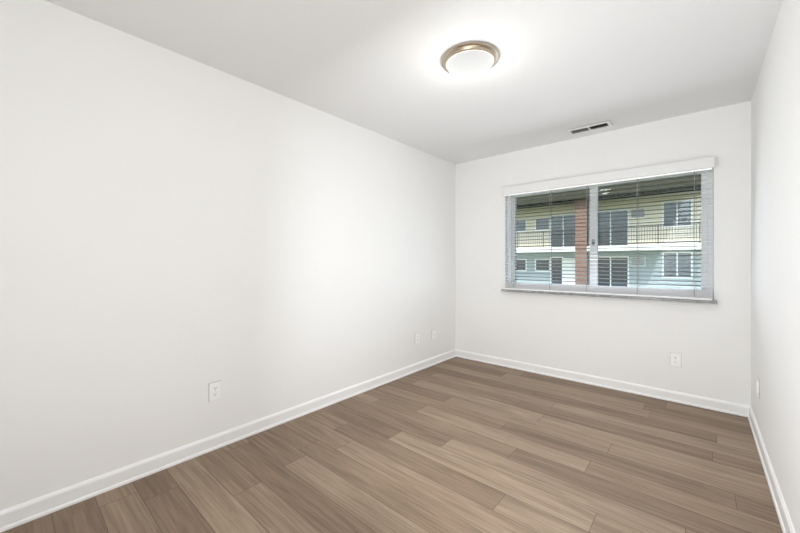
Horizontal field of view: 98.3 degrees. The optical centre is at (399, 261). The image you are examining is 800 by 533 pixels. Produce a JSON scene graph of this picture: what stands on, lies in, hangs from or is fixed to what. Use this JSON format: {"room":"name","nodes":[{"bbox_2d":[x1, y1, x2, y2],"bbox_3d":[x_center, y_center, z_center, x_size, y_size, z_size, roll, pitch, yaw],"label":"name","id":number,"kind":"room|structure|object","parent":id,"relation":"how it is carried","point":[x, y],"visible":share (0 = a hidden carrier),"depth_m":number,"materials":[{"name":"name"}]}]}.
{"room":"empty bedroom","nodes":[
{"label":"empty bedroom","id":0,"kind":"room"},
{"bbox_2d":[0,0,454,510],"bbox_3d":[-0.800,-0.024,2.792,0.160,2.440,4.727,0,0,41],"label":"wall","id":1,"kind":"structure","parent":0,"point":[179,233],"depth_m":2.06,"materials":[{"name":"white paint"}]},
{"bbox_2d":[209,380,220,401],"bbox_3d":[-1.185,0.829,2.218,0.009,0.120,0.075,0,0,41],"label":"electrical outlet","id":2,"kind":"object","parent":1,"relation":"attached to","point":[214,391],"visible":1,"depth_m":2.21,"materials":[{"name":"white plastic"}]},
{"bbox_2d":[0,349,455,532],"bbox_3d":[-0.731,1.152,2.732,0.020,0.088,4.407,0,0,41],"label":"baseboard","id":3,"kind":"structure","parent":1,"relation":"attached to","point":[28,511],"depth_m":2.04,"materials":[{"name":"white wood"}]},
{"bbox_2d":[415,332,418,343],"bbox_3d":[0.191,0.839,3.802,0.009,0.120,0.075,0,0,41],"label":"electrical outlet","id":4,"kind":"object","parent":1,"relation":"attached to","point":[416,338],"visible":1,"depth_m":3.79,"materials":[{"name":"white plastic"}]},
{"bbox_2d":[432,329,435,339],"bbox_3d":[0.397,0.846,4.036,0.015,0.120,0.075,0,0,41],"label":"electrical outlet","id":5,"kind":"object","parent":1,"relation":"attached to","point":[433,334],"visible":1,"depth_m":4.03,"materials":[{"name":"white plastic"}]},
{"bbox_2d":[1,357,782,532],"bbox_3d":[0.261,1.256,1.871,2.969,0.120,4.727,0,0,41],"label":"floor","id":6,"kind":"structure","parent":0,"point":[457,445],"depth_m":1.98,"materials":[{"name":"laminate"}]},
{"bbox_2d":[45,0,782,163],"bbox_3d":[0.261,-1.304,1.871,2.969,0.120,4.727,0,0,41],"label":"ceiling","id":7,"kind":"structure","parent":0,"point":[557,71],"depth_m":2.08,"materials":[{"name":"white paint"}]},
{"bbox_2d":[441,41,498,78],"bbox_3d":[0.427,-1.184,2.119,0.350,0.118,0.350,0,0,41],"label":"ceiling light","id":8,"kind":"object","parent":7,"relation":"attached to","point":[470,60],"visible":1,"depth_m":2.04,"materials":[{"name":"white glass"}]},
{"bbox_2d":[567,121,611,135],"bbox_3d":[1.746,-1.236,3.192,0.350,0.016,0.150,0,0,41],"label":"ceiling vent","id":9,"kind":"object","parent":7,"relation":"in","point":[593,127],"visible":0.98,"depth_m":3.19,"materials":[{"name":"white metal"}]},
{"bbox_2d":[455,101,750,405],"bbox_3d":[1.758,-0.024,3.595,2.649,2.440,0.160,0,0,41],"label":"wall","id":10,"kind":"structure","parent":0,"point":[636,341],"depth_m":3.22,"materials":[{"name":"white paint"}]},
{"bbox_2d":[456,349,743,415],"bbox_3d":[1.696,1.152,3.530,2.580,0.088,0.020,0,0,41],"label":"baseboard","id":11,"kind":"structure","parent":10,"relation":"attached to","point":[674,396],"depth_m":3.24,"materials":[{"name":"white wood"}]},
{"bbox_2d":[501,289,717,303],"bbox_3d":[1.876,0.321,3.386,1.814,0.021,0.150,0,0,41],"label":"window sill","id":12,"kind":"structure","parent":10,"relation":"attached to","point":[647,298],"depth_m":3.17,"materials":[{"name":"wood"}]},
{"bbox_2d":[508,169,712,298],"bbox_3d":[1.941,-0.257,3.462,1.770,1.134,0.091,0,0,41],"label":"window","id":13,"kind":"structure","parent":10,"relation":"in","point":[512,245],"depth_m":3.32,"materials":[{"name":"clear glass"}]},
{"bbox_2d":[502,156,714,300],"bbox_3d":[1.850,-0.266,3.354,1.775,1.149,0.081,0,0,41],"label":"window blinds","id":14,"kind":"object","parent":13,"relation":"attached to","point":[694,165],"visible":0.94,"depth_m":3.20,"materials":[{"name":"grey plastic"}]},
{"bbox_2d":[670,352,680,367],"bbox_3d":[2.359,0.838,2.961,0.075,0.120,0.009,0,0,41],"label":"electrical outlet","id":15,"kind":"object","parent":10,"relation":"attached to","point":[675,359],"visible":1,"depth_m":2.96,"materials":[{"name":"white plastic"}]},
{"bbox_2d":[751,0,799,532],"bbox_3d":[1.321,-0.024,0.950,0.160,2.440,4.727,0,0,41],"label":"wall","id":16,"kind":"structure","parent":0,"point":[775,236],"depth_m":1.73,"materials":[{"name":"white paint"}]},
{"bbox_2d":[756,378,758,397],"bbox_3d":[2.399,0.844,2.320,0.009,0.120,0.075,0,0,41],"label":"electrical outlet","id":17,"kind":"object","parent":16,"relation":"attached to","point":[757,385],"visible":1,"depth_m":2.31,"materials":[{"name":"white plastic"}]},
{"bbox_2d":[744,405,795,532],"bbox_3d":[1.253,1.152,1.009,0.020,0.088,4.407,0,0,41],"label":"baseboard","id":18,"kind":"structure","parent":16,"relation":"attached to","point":[784,518],"depth_m":1.84,"materials":[{"name":"white wood"}]},
{"label":"outside","id":19,"kind":"structure","parent":0,"visible":0},
{"bbox_2d":[516,174,700,289],"bbox_3d":[5.743,-1.469,14.780,24.000,7.870,17.850,0,0,41],"label":"apartment","id":20,"kind":"structure","parent":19,"point":[646,237],"depth_m":19.83,"materials":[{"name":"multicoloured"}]}
]}

